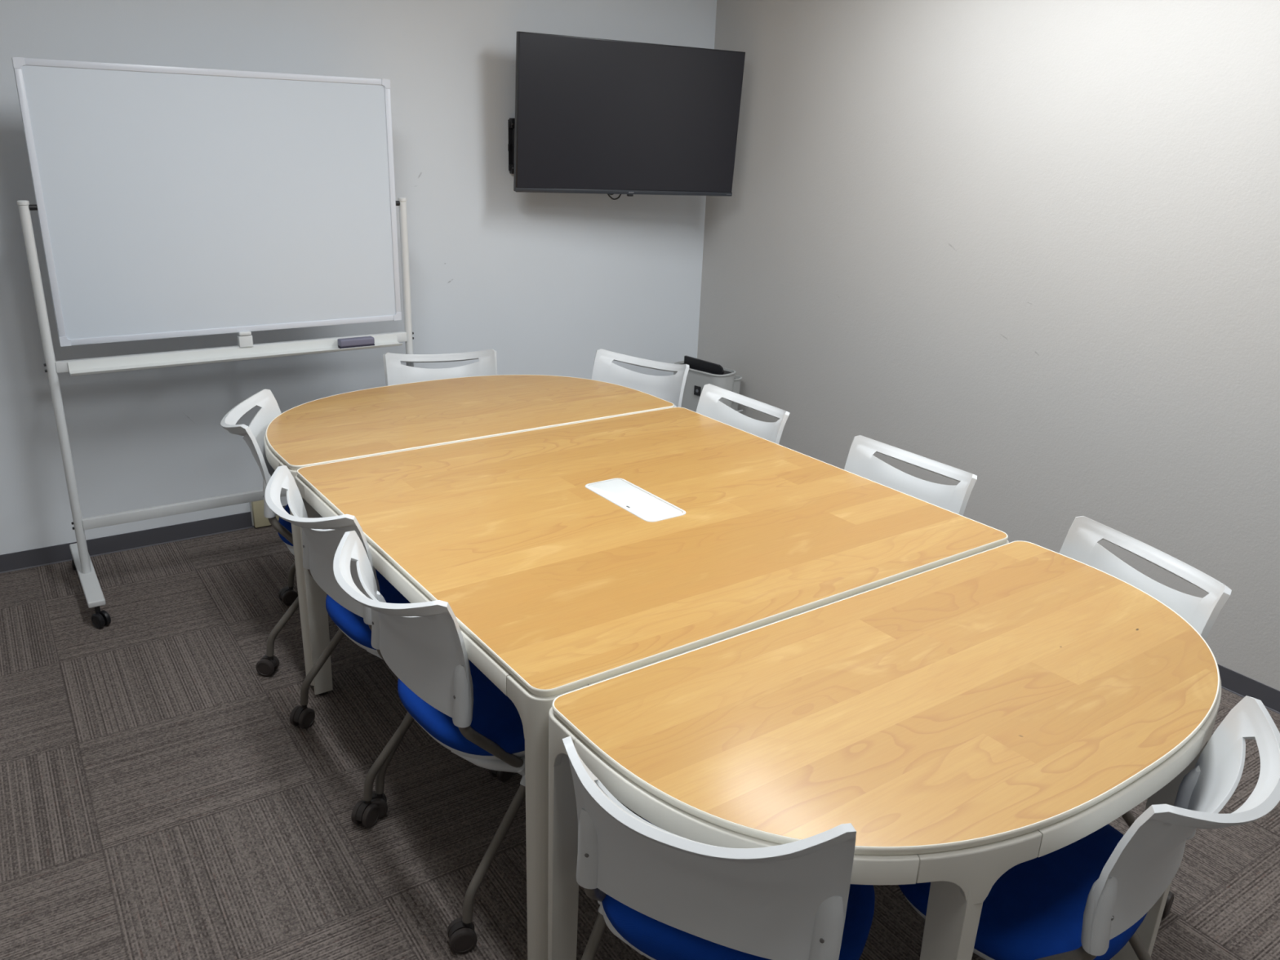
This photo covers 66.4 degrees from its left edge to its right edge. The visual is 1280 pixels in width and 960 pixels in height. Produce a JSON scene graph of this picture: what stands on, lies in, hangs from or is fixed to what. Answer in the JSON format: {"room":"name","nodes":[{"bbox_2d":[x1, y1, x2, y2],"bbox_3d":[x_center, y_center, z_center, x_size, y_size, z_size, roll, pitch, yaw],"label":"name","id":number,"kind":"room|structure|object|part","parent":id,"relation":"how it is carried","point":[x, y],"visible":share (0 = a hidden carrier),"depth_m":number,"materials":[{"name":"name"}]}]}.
{"room":"meeting room","nodes":[
{"label":"meeting room","id":0,"kind":"room"},
{"bbox_2d":[0,0,716,555],"bbox_3d":[-1.717,-0.978,3.717,4.873,2.500,0.120,-11,24,-33],"label":"wall","id":1,"kind":"structure","parent":0,"point":[544,282],"depth_m":4.01,"materials":[{"name":"white paint"}]},
{"bbox_2d":[0,505,286,573],"bbox_3d":[-1.724,0.184,4.079,4.873,0.070,0.008,-11,24,-33],"label":"baseboard","id":2,"kind":"structure","parent":1,"relation":"attached to","point":[26,559],"depth_m":3.88,"materials":[{"name":"grey plastic"}]},
{"bbox_2d":[249,499,279,528],"bbox_3d":[-1.586,0.130,4.140,0.110,0.128,0.036,-11,24,-33],"label":"box","id":3,"kind":"object","parent":1,"relation":"attached to","point":[258,519],"visible":0.35,"depth_m":4.11,"materials":[{"name":"beige plastic"}]},
{"bbox_3d":[-1.593,0.125,4.149,0.110,0.126,0.012,-11,24,-33],"label":"plate","id":4,"kind":"part","parent":3,"relation":"part of","materials":[{"name":"plastic"}]},
{"bbox_2d":[507,118,515,173],"bbox_3d":[-0.274,-1.509,4.309,0.611,0.323,0.102,-1,20,-8],"label":"wall mount","id":5,"kind":"object","parent":1,"relation":"attached to","point":[511,122],"depth_m":4.27,"materials":[{"name":"black plastic"}]},
{"bbox_3d":[-0.524,-1.473,4.311,0.123,0.212,0.006,-11,24,-33],"label":"wall plate","id":6,"kind":"part","parent":5,"relation":"part of","materials":[{"name":"black plastic"}]},
{"bbox_2d":[513,31,745,196],"bbox_3d":[-0.040,-1.571,4.277,1.067,0.637,0.090,-7,22,-25],"label":"television","id":7,"kind":"object","parent":5,"relation":"attached to","point":[593,115],"visible":1,"depth_m":4.23,"materials":[{"name":"black plastic"}]},
{"bbox_2d":[607,193,621,199],"bbox_3d":[-0.114,-1.297,4.380,0.110,0.083,0.010,-8,22,-25],"label":"cord","id":8,"kind":"object","parent":7,"relation":"hanging from","point":[607,193],"visible":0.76,"depth_m":4.39,"materials":[{"name":"black plastic"}]},
{"bbox_2d":[0,524,1279,959],"bbox_3d":[-0.178,1.088,1.975,5.113,0.100,5.771,-11,24,-33],"label":"floor","id":9,"kind":"structure","parent":0,"point":[161,797],"depth_m":2.47,"materials":[{"name":"carpet"}]},
{"bbox_2d":[11,57,413,628],"bbox_3d":[-1.428,-0.520,3.538,1.294,1.781,0.589,-11,24,-33],"label":"whiteboard","id":10,"kind":"object","parent":9,"relation":"on","point":[171,202],"visible":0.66,"depth_m":3.33,"materials":[{"name":"ceramic"}]},
{"bbox_3d":[-1.938,-0.264,3.254,0.029,1.255,0.029,-11,24,-33],"label":"post","id":11,"kind":"part","parent":10,"relation":"part of","materials":[{"name":"metal"}]},
{"bbox_2d":[67,333,402,376],"bbox_3d":[-1.404,-0.453,3.512,1.128,0.036,0.062,-11,24,-33],"label":"tray","id":12,"kind":"object","parent":10,"relation":"on","point":[244,350],"depth_m":3.47,"materials":[{"name":"plastic"}]},
{"bbox_3d":[-1.422,-0.528,3.517,0.042,0.014,0.038,-11,24,-33],"label":"latch knob","id":13,"kind":"part","parent":10,"relation":"part of","materials":[{"name":"paint"}]},
{"bbox_2d":[337,336,374,348],"bbox_3d":[-1.078,-0.522,3.719,0.132,0.034,0.038,-11,24,-33],"label":"eraser","id":14,"kind":"object","parent":10,"relation":"on","point":[353,342],"visible":1,"depth_m":3.70,"materials":[{"name":"plastic"}]},
{"bbox_3d":[-0.920,-0.464,3.916,0.029,1.255,0.029,-11,24,-33],"label":"post","id":15,"kind":"part","parent":10,"relation":"part of","materials":[{"name":"metal"}]},
{"bbox_2d":[220,389,322,676],"bbox_3d":[-1.039,0.142,3.185,0.531,0.801,0.552,-2,20,-11],"label":"chair","id":16,"kind":"object","parent":9,"relation":"on","point":[253,434],"visible":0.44,"depth_m":3.04,"materials":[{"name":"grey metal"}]},
{"bbox_3d":[-1.210,-0.092,3.064,0.158,0.291,0.440,-2,20,-11],"label":"backrest","id":17,"kind":"part","parent":16,"relation":"part of","materials":[{"name":"white plastic"}]},
{"bbox_2d":[262,473,276,518],"bbox_3d":[-1.109,0.043,2.928,0.042,0.135,0.044,-2,20,-11],"label":"socket","id":18,"kind":"object","parent":16,"relation":"attached to","point":[268,513],"depth_m":2.92,"materials":[{"name":"white plastic"}]},
{"bbox_3d":[-1.067,0.411,3.025,0.189,0.270,0.022,-5,21,-19],"label":"leg","id":19,"kind":"part","parent":16,"relation":"part of","materials":[{"name":"grey metal"}]},
{"bbox_3d":[-1.159,0.253,3.456,0.189,0.270,0.022,1,20,-4],"label":"leg","id":20,"kind":"part","parent":16,"relation":"part of","materials":[{"name":"grey metal"}]},
{"bbox_3d":[-0.972,0.118,3.192,0.388,0.057,0.452,-2,20,-11],"label":"seat","id":21,"kind":"part","parent":16,"relation":"part of","materials":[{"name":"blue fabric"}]},
{"bbox_2d":[265,465,410,819],"bbox_3d":[-0.676,0.366,2.597,0.531,0.801,0.552,-14,25,-37],"label":"chair","id":22,"kind":"object","parent":9,"relation":"on","point":[322,537],"visible":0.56,"depth_m":2.45,"materials":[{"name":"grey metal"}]},
{"bbox_2d":[302,528,309,568],"bbox_3d":[-0.880,0.167,2.606,0.042,0.135,0.044,-14,25,-37],"label":"socket","id":23,"kind":"object","parent":22,"relation":"attached to","point":[305,543],"depth_m":2.60,"materials":[{"name":"white plastic"}]},
{"bbox_3d":[-0.810,0.161,2.402,0.158,0.291,0.440,-14,25,-37],"label":"backrest","id":24,"kind":"part","parent":22,"relation":"part of","materials":[{"name":"white plastic"}]},
{"bbox_3d":[-0.884,0.501,2.795,0.189,0.270,0.022,-10,23,-30],"label":"leg","id":25,"kind":"part","parent":22,"relation":"part of","materials":[{"name":"grey metal"}]},
{"bbox_3d":[-0.623,0.332,2.632,0.388,0.057,0.452,-14,25,-37],"label":"seat","id":26,"kind":"part","parent":22,"relation":"part of","materials":[{"name":"blue fabric"}]},
{"bbox_2d":[363,579,380,625],"bbox_3d":[-0.640,0.275,2.331,0.042,0.135,0.044,-14,25,-37],"label":"socket","id":27,"kind":"object","parent":22,"relation":"attached to","point":[366,611],"depth_m":2.33,"materials":[{"name":"white plastic"}]},
{"bbox_3d":[-0.589,0.634,2.456,0.022,0.270,0.189,19,26,39],"label":"leg","id":28,"kind":"part","parent":22,"relation":"part of","materials":[{"name":"grey metal"}]},
{"bbox_2d":[333,530,525,953],"bbox_3d":[-0.388,0.514,2.215,0.530,0.801,0.552,-14,25,-37],"label":"chair","id":29,"kind":"object","parent":9,"relation":"on","point":[440,689],"visible":0.82,"depth_m":2.05,"materials":[{"name":"white plastic"}]},
{"bbox_2d":[371,591,386,649],"bbox_3d":[-0.593,0.315,2.225,0.042,0.135,0.044,-14,25,-37],"label":"socket","id":30,"kind":"object","parent":29,"relation":"attached to","point":[375,628],"depth_m":2.21,"materials":[{"name":"white plastic"}]},
{"bbox_3d":[-0.596,0.649,2.413,0.189,0.270,0.022,-10,23,-29],"label":"leg","id":31,"kind":"part","parent":29,"relation":"part of","materials":[{"name":"grey metal"}]},
{"bbox_3d":[-0.523,0.308,2.020,0.158,0.291,0.440,-14,25,-37],"label":"backrest","id":32,"kind":"part","parent":29,"relation":"part of","materials":[{"name":"white plastic"}]},
{"bbox_3d":[-0.335,0.480,2.250,0.388,0.057,0.452,-14,25,-37],"label":"seat","id":33,"kind":"part","parent":29,"relation":"part of","materials":[{"name":"blue fabric"}]},
{"bbox_2d":[452,664,473,728],"bbox_3d":[-0.353,0.423,1.949,0.042,0.135,0.044,-14,25,-37],"label":"socket","id":34,"kind":"object","parent":29,"relation":"attached to","point":[462,682],"depth_m":1.94,"materials":[{"name":"white plastic"}]},
{"bbox_3d":[-0.302,0.782,2.074,0.022,0.270,0.189,19,26,39],"label":"leg","id":35,"kind":"part","parent":29,"relation":"part of","materials":[{"name":"grey metal"}]},
{"bbox_2d":[382,349,497,386],"bbox_3d":[-0.745,-0.074,3.815,0.552,0.801,0.530,-5,21,-18],"label":"chair","id":36,"kind":"object","parent":9,"relation":"on","point":[395,373],"visible":0.18,"depth_m":3.88,"materials":[{"name":"white plastic"}]},
{"bbox_2d":[264,374,674,687],"bbox_3d":[-0.643,0.080,3.515,1.374,0.722,0.742,-12,24,-34],"label":"meeting table","id":37,"kind":"object","parent":9,"relation":"on","point":[389,419],"visible":0.59,"depth_m":3.28,"materials":[{"name":"beige wood"}]},
{"bbox_3d":[-0.980,0.290,2.901,0.156,0.694,0.071,5,20,9],"label":"leg","id":38,"kind":"part","parent":37,"relation":"part of","materials":[{"name":"beige paint"}]},
{"bbox_2d":[591,348,689,407],"bbox_3d":[-0.097,-0.068,3.864,0.552,0.801,0.531,14,23,31],"label":"chair","id":39,"kind":"object","parent":9,"relation":"on","point":[670,388],"visible":0.18,"depth_m":3.92,"materials":[{"name":"white plastic"}]},
{"bbox_2d":[295,407,1008,959],"bbox_3d":[-0.028,0.392,2.708,1.374,0.724,1.376,-12,24,-34],"label":"meeting table","id":40,"kind":"object","parent":9,"relation":"on","point":[565,558],"visible":0.73,"depth_m":2.36,"materials":[{"name":"brown wood"}]},
{"bbox_3d":[-0.935,0.313,2.842,0.071,0.694,0.155,5,20,8],"label":"leg","id":41,"kind":"part","parent":40,"relation":"part of","materials":[{"name":"beige paint"}]},
{"bbox_3d":[-0.182,0.697,1.853,0.155,0.694,0.071,5,20,9],"label":"leg","id":42,"kind":"part","parent":40,"relation":"part of","materials":[{"name":"beige paint"}]},
{"bbox_3d":[-0.017,0.050,2.594,0.109,0.003,0.298,-12,24,-34],"label":"lid","id":43,"kind":"part","parent":40,"relation":"part of","materials":[{"name":"white plastic"}]},
{"bbox_3d":[0.878,0.477,2.573,0.071,0.694,0.155,6,20,9],"label":"leg","id":44,"kind":"part","parent":40,"relation":"part of","materials":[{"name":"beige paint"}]},
{"bbox_2d":[672,355,736,412],"bbox_3d":[0.305,-0.310,4.881,0.335,0.596,0.160,20,26,40],"label":"waste bin","id":45,"kind":"object","parent":9,"relation":"on","point":[700,373],"visible":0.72,"depth_m":4.75,"materials":[{"name":"plastic"}]},
{"bbox_2d":[681,363,732,374],"bbox_3d":[0.313,-0.532,4.801,0.303,0.020,0.128,20,26,40],"label":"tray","id":46,"kind":"object","parent":45,"relation":"on","point":[694,369],"depth_m":4.75,"materials":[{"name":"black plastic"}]},
{"bbox_2d":[562,736,875,959],"bbox_3d":[0.139,0.743,1.632,0.552,0.801,0.530,11,22,23],"label":"chair","id":47,"kind":"object","parent":9,"relation":"on","point":[667,895],"visible":0.96,"depth_m":1.43,"materials":[{"name":"white plastic"}]},
{"bbox_2d":[576,808,598,888],"bbox_3d":[-0.078,0.578,1.547,0.044,0.135,0.042,11,22,23],"label":"socket","id":48,"kind":"object","parent":47,"relation":"attached to","point":[587,868],"depth_m":1.53,"materials":[{"name":"white plastic"}]},
{"bbox_3d":[-0.110,0.911,1.733,0.022,0.270,0.189,14,23,30],"label":"leg","id":49,"kind":"part","parent":47,"relation":"part of","materials":[{"name":"grey metal"}]},
{"bbox_3d":[0.167,0.702,1.684,0.452,0.057,0.388,11,22,23],"label":"seat","id":50,"kind":"part","parent":47,"relation":"part of","materials":[{"name":"blue fabric"}]},
{"bbox_2d":[808,896,844,959],"bbox_3d":[0.267,0.644,1.400,0.044,0.135,0.042,11,22,23],"label":"socket","id":51,"kind":"object","parent":47,"relation":"attached to","point":[826,913],"depth_m":1.38,"materials":[{"name":"white plastic"}]},
{"bbox_2d":[731,374,742,412],"bbox_3d":[0.393,-0.303,5.013,0.100,0.500,0.327,-14,25,-37],"label":"waste bin","id":52,"kind":"object","parent":9,"relation":"on","point":[737,380],"visible":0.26,"depth_m":4.86,"materials":[{"name":"plastic"}]},
{"bbox_2d":[696,383,790,444],"bbox_3d":[0.209,0.121,3.369,0.530,0.801,0.552,-11,24,-33],"label":"chair","id":53,"kind":"object","parent":9,"relation":"on","point":[709,405],"visible":0.13,"depth_m":3.41,"materials":[{"name":"white plastic"}]},
{"bbox_2d":[547,540,1221,959],"bbox_3d":[0.576,0.700,1.916,1.374,0.722,0.690,-12,24,-34],"label":"meeting table","id":54,"kind":"object","parent":9,"relation":"on","point":[972,719],"visible":0.94,"depth_m":1.66,"materials":[{"name":"brown wood"}]},
{"bbox_3d":[-0.133,0.721,1.790,0.071,0.694,0.155,5,20,8],"label":"leg","id":55,"kind":"part","parent":54,"relation":"part of","materials":[{"name":"beige paint"}]},
{"bbox_3d":[0.464,0.836,1.532,0.202,0.694,0.077,-6,21,-20],"label":"leg","id":56,"kind":"part","parent":54,"relation":"part of","materials":[{"name":"beige paint"}]},
{"bbox_3d":[0.998,0.725,1.896,0.077,0.694,0.202,18,25,37],"label":"leg","id":57,"kind":"part","parent":54,"relation":"part of","materials":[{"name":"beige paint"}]},
{"bbox_2d":[844,435,977,515],"bbox_3d":[0.631,0.329,2.835,0.531,0.801,0.552,-12,24,-34],"label":"chair","id":58,"kind":"object","parent":9,"relation":"on","point":[860,461],"visible":0.18,"depth_m":2.86,"materials":[{"name":"white plastic"}]},
{"bbox_2d":[898,695,1279,959],"bbox_3d":[0.737,0.734,1.720,0.552,0.801,0.531,-16,27,-41],"label":"chair","id":59,"kind":"object","parent":9,"relation":"on","point":[1086,898],"visible":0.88,"depth_m":1.58,"materials":[{"name":"white plastic"}]},
{"bbox_3d":[0.690,0.695,1.758,0.452,0.057,0.388,-16,27,-41],"label":"seat","id":60,"kind":"part","parent":59,"relation":"part of","materials":[{"name":"blue fabric"}]},
{"bbox_2d":[1080,876,1117,955],"bbox_3d":[0.686,0.639,1.456,0.044,0.135,0.042,-16,27,-41],"label":"socket","id":61,"kind":"object","parent":59,"relation":"attached to","point":[1100,912],"depth_m":1.45,"materials":[{"name":"white plastic"}]},
{"bbox_3d":[0.945,0.891,1.897,0.189,0.270,0.022,16,24,35],"label":"leg","id":62,"kind":"part","parent":59,"relation":"part of","materials":[{"name":"grey metal"}]},
{"bbox_3d":[0.872,0.543,1.511,0.440,0.291,0.158,-16,27,-41],"label":"backrest","id":63,"kind":"part","parent":59,"relation":"part of","materials":[{"name":"white plastic"}]},
{"bbox_2d":[1173,764,1200,839],"bbox_3d":[0.960,0.558,1.708,0.044,0.135,0.042,-16,27,-41],"label":"socket","id":64,"kind":"object","parent":59,"relation":"attached to","point":[1190,783],"depth_m":1.69,"materials":[{"name":"white plastic"}]},
{"bbox_2d":[1059,515,1231,916],"bbox_3d":[0.968,0.543,2.274,0.530,0.801,0.552,-5,21,-18],"label":"chair","id":65,"kind":"object","parent":9,"relation":"on","point":[1080,544],"visible":0.26,"depth_m":2.24,"materials":[{"name":"white plastic"}]},
{"bbox_3d":[1.101,0.804,2.155,0.189,0.270,0.022,-2,20,-11],"label":"leg","id":66,"kind":"part","parent":65,"relation":"part of","materials":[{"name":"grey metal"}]},
{"bbox_3d":[1.151,0.289,2.244,0.158,0.291,0.440,-5,21,-18],"label":"backrest","id":67,"kind":"part","parent":65,"relation":"part of","materials":[{"name":"white plastic"}]},
{"bbox_2d":[697,0,1279,690],"bbox_3d":[1.899,-0.559,2.924,0.120,2.500,5.651,-11,24,-33],"label":"wall","id":68,"kind":"structure","parent":0,"point":[1030,249],"depth_m":3.51,"materials":[{"name":"paint"}]},
{"bbox_2d":[1217,663,1279,714],"bbox_3d":[1.838,0.612,3.252,0.008,0.070,5.527,-11,24,-33],"label":"baseboard","id":69,"kind":"structure","parent":68,"relation":"attached to","point":[1237,683],"depth_m":3.11,"materials":[{"name":"grey plastic"}]}
]}

